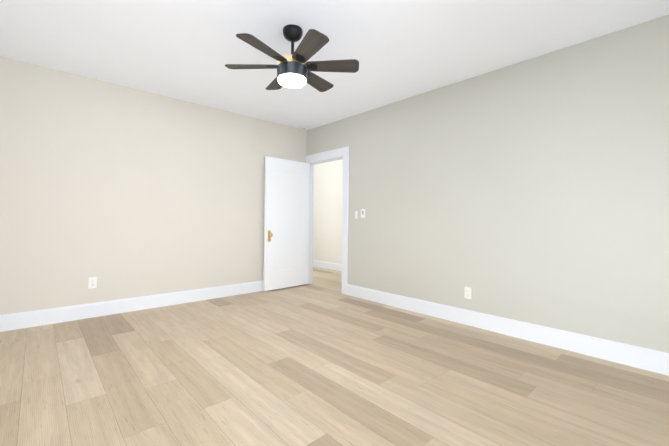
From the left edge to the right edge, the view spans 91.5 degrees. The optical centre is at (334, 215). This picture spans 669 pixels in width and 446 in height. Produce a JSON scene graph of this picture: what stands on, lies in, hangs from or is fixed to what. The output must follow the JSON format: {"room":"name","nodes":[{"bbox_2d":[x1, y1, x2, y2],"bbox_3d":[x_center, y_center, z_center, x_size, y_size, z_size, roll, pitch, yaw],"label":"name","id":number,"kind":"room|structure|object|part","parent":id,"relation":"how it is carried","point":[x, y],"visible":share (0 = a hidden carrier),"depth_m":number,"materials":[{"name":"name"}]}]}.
{"room":"empty bedroom","nodes":[
{"label":"empty bedroom","id":0,"kind":"room"},
{"bbox_2d":[0,56,306,314],"bbox_3d":[-1.848,-0.173,4.112,3.860,2.500,0.105,1,-1,-42],"label":"wall","id":1,"kind":"structure","parent":0,"point":[120,191],"depth_m":3.58,"materials":[{"name":"beige paint"}]},
{"bbox_2d":[88,277,96,288],"bbox_3d":[-2.529,0.700,3.410,0.072,0.117,0.008,1,-1,-42],"label":"outlet","id":2,"kind":"object","parent":1,"relation":"attached to","point":[92,282],"visible":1,"depth_m":3.41,"materials":[{"name":"white plastic"}]},
{"bbox_2d":[0,280,262,331],"bbox_3d":[-1.809,1.001,4.062,3.620,0.150,0.016,1,-1,-42],"label":"baseboard","id":3,"kind":"structure","parent":1,"relation":"attached to","point":[13,321],"depth_m":3.54,"materials":[{"name":"white paint"}]},
{"bbox_2d":[313,159,342,263],"bbox_3d":[0.555,-0.119,6.304,0.105,2.500,4.910,1,-1,-42],"label":"wall","id":4,"kind":"structure","parent":0,"point":[327,210],"depth_m":6.97,"materials":[{"name":"beige paint"}]},
{"bbox_2d":[313,260,341,271],"bbox_3d":[0.498,1.055,6.247,0.016,0.150,4.700,1,-1,-42],"label":"baseboard","id":5,"kind":"structure","parent":4,"relation":"attached to","point":[328,265],"depth_m":6.93,"materials":[{"name":"white paint"}]},
{"bbox_2d":[0,267,668,445],"bbox_3d":[-0.627,1.115,3.763,5.235,0.060,7.060,1,-1,-42],"label":"floor","id":6,"kind":"structure","parent":0,"point":[321,360],"depth_m":2.09,"materials":[{"name":"brown wood"}]},
{"bbox_2d":[0,0,668,129],"bbox_3d":[-0.600,-1.455,3.798,5.235,0.080,7.060,1,-1,-42],"label":"ceiling","id":7,"kind":"structure","parent":0,"point":[189,50],"depth_m":2.66,"materials":[{"name":"white paint"}]},
{"bbox_2d":[225,24,358,91],"bbox_3d":[-0.323,-1.216,2.506,1.005,0.426,1.009,1,-1,-42],"label":"ceiling fan","id":8,"kind":"object","parent":7,"relation":"hanging from","point":[294,69],"visible":1,"depth_m":2.44,"materials":[{"name":"wood"}]},
{"bbox_3d":[-0.634,-1.150,2.515,0.403,0.038,0.145,1,-1,2],"label":"blade","id":9,"kind":"part","parent":8,"relation":"part of","materials":[{"name":"brown wood"}]},
{"bbox_3d":[-0.488,-1.152,2.241,0.145,0.038,0.403,0,-1,32],"label":"blade","id":10,"kind":"part","parent":8,"relation":"part of","materials":[{"name":"brown wood"}]},
{"bbox_3d":[-0.470,-1.145,2.779,0.145,0.038,0.403,1,-1,-28],"label":"blade","id":11,"kind":"part","parent":8,"relation":"part of","materials":[{"name":"brown wood"}]},
{"bbox_3d":[-0.324,-1.170,2.505,0.227,0.073,0.227,1,-1,-42],"label":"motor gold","id":12,"kind":"part","parent":8,"relation":"part of","materials":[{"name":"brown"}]},
{"bbox_2d":[278,73,305,87],"bbox_3d":[-0.325,-1.026,2.503,0.216,0.045,0.216,1,-1,-42],"label":"diffuser","id":13,"kind":"object","parent":8,"relation":"attached to","point":[289,80],"depth_m":2.45,"materials":[{"name":"white glass"}]},
{"bbox_3d":[-0.322,-1.316,2.507,0.152,0.227,0.152,1,-1,-42],"label":"canopy rod","id":14,"kind":"part","parent":8,"relation":"part of","materials":[{"name":"black metal"}]},
{"bbox_3d":[-0.178,-1.149,2.231,0.145,0.038,0.403,1,-1,-28],"label":"blade","id":15,"kind":"part","parent":8,"relation":"part of","materials":[{"name":"brown wood"}]},
{"bbox_3d":[-0.160,-1.142,2.768,0.145,0.038,0.403,0,-1,32],"label":"blade","id":16,"kind":"part","parent":8,"relation":"part of","materials":[{"name":"brown wood"}]},
{"bbox_3d":[-0.014,-1.144,2.495,0.403,0.038,0.145,1,-1,2],"label":"blade","id":17,"kind":"part","parent":8,"relation":"part of","materials":[{"name":"brown wood"}]},
{"bbox_2d":[306,15,668,352],"bbox_3d":[1.109,-0.149,3.658,0.105,2.500,4.555,1,-1,-42],"label":"wall","id":18,"kind":"structure","parent":0,"point":[535,190],"depth_m":2.88,"materials":[{"name":"beige paint"}]},
{"bbox_2d":[312,165,313,274],"bbox_3d":[-0.052,0.067,5.015,0.018,2.082,0.981,1,-1,-42],"label":"door frame","id":19,"kind":"structure","parent":18,"relation":"attached to","point":[312,241],"depth_m":5.34,"materials":[{"name":"white paint"}]},
{"bbox_2d":[308,156,342,283],"bbox_3d":[-0.121,0.121,4.999,0.107,1.971,0.854,1,-1,-42],"label":"liner","id":20,"kind":"object","parent":18,"relation":"attached to","point":[311,214],"visible":0.38,"depth_m":5.29,"materials":[{"name":"white paint"}]},
{"bbox_2d":[263,156,309,290],"bbox_3d":[-0.688,0.117,4.935,0.810,1.929,0.095,1,-1,-44],"label":"door","id":21,"kind":"structure","parent":20,"relation":"attached to","point":[286,224],"depth_m":4.91,"materials":[{"name":"white paint"}]},
{"bbox_3d":[-0.920,0.292,4.683,0.058,0.165,0.059,1,-1,-44],"label":"door knob","id":22,"kind":"part","parent":21,"relation":"part of","materials":[{"name":"gold metal"}]},
{"bbox_2d":[305,146,348,294],"bbox_3d":[-0.143,0.064,4.932,0.018,2.082,0.981,1,-1,-42],"label":"door frame","id":23,"kind":"structure","parent":18,"relation":"attached to","point":[338,152],"depth_m":4.61,"materials":[{"name":"white paint"}]},
{"bbox_2d":[361,209,364,217],"bbox_3d":[0.381,-0.032,4.368,0.008,0.117,0.072,1,-1,-42],"label":"switch","id":24,"kind":"object","parent":18,"relation":"attached to","point":[362,213],"visible":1,"depth_m":4.36,"materials":[{"name":"white plastic"}]},
{"bbox_2d":[465,287,471,298],"bbox_3d":[1.347,0.779,3.291,0.008,0.117,0.072,1,-1,-42],"label":"outlet","id":25,"kind":"object","parent":18,"relation":"attached to","point":[468,292],"visible":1,"depth_m":3.28,"materials":[{"name":"white plastic"}]},
{"bbox_2d":[347,284,668,375],"bbox_3d":[1.334,1.024,3.293,0.016,0.150,3.431,1,-1,-42],"label":"baseboard","id":26,"kind":"structure","parent":18,"relation":"attached to","point":[656,361],"depth_m":2.84,"materials":[{"name":"white paint"}]}
]}

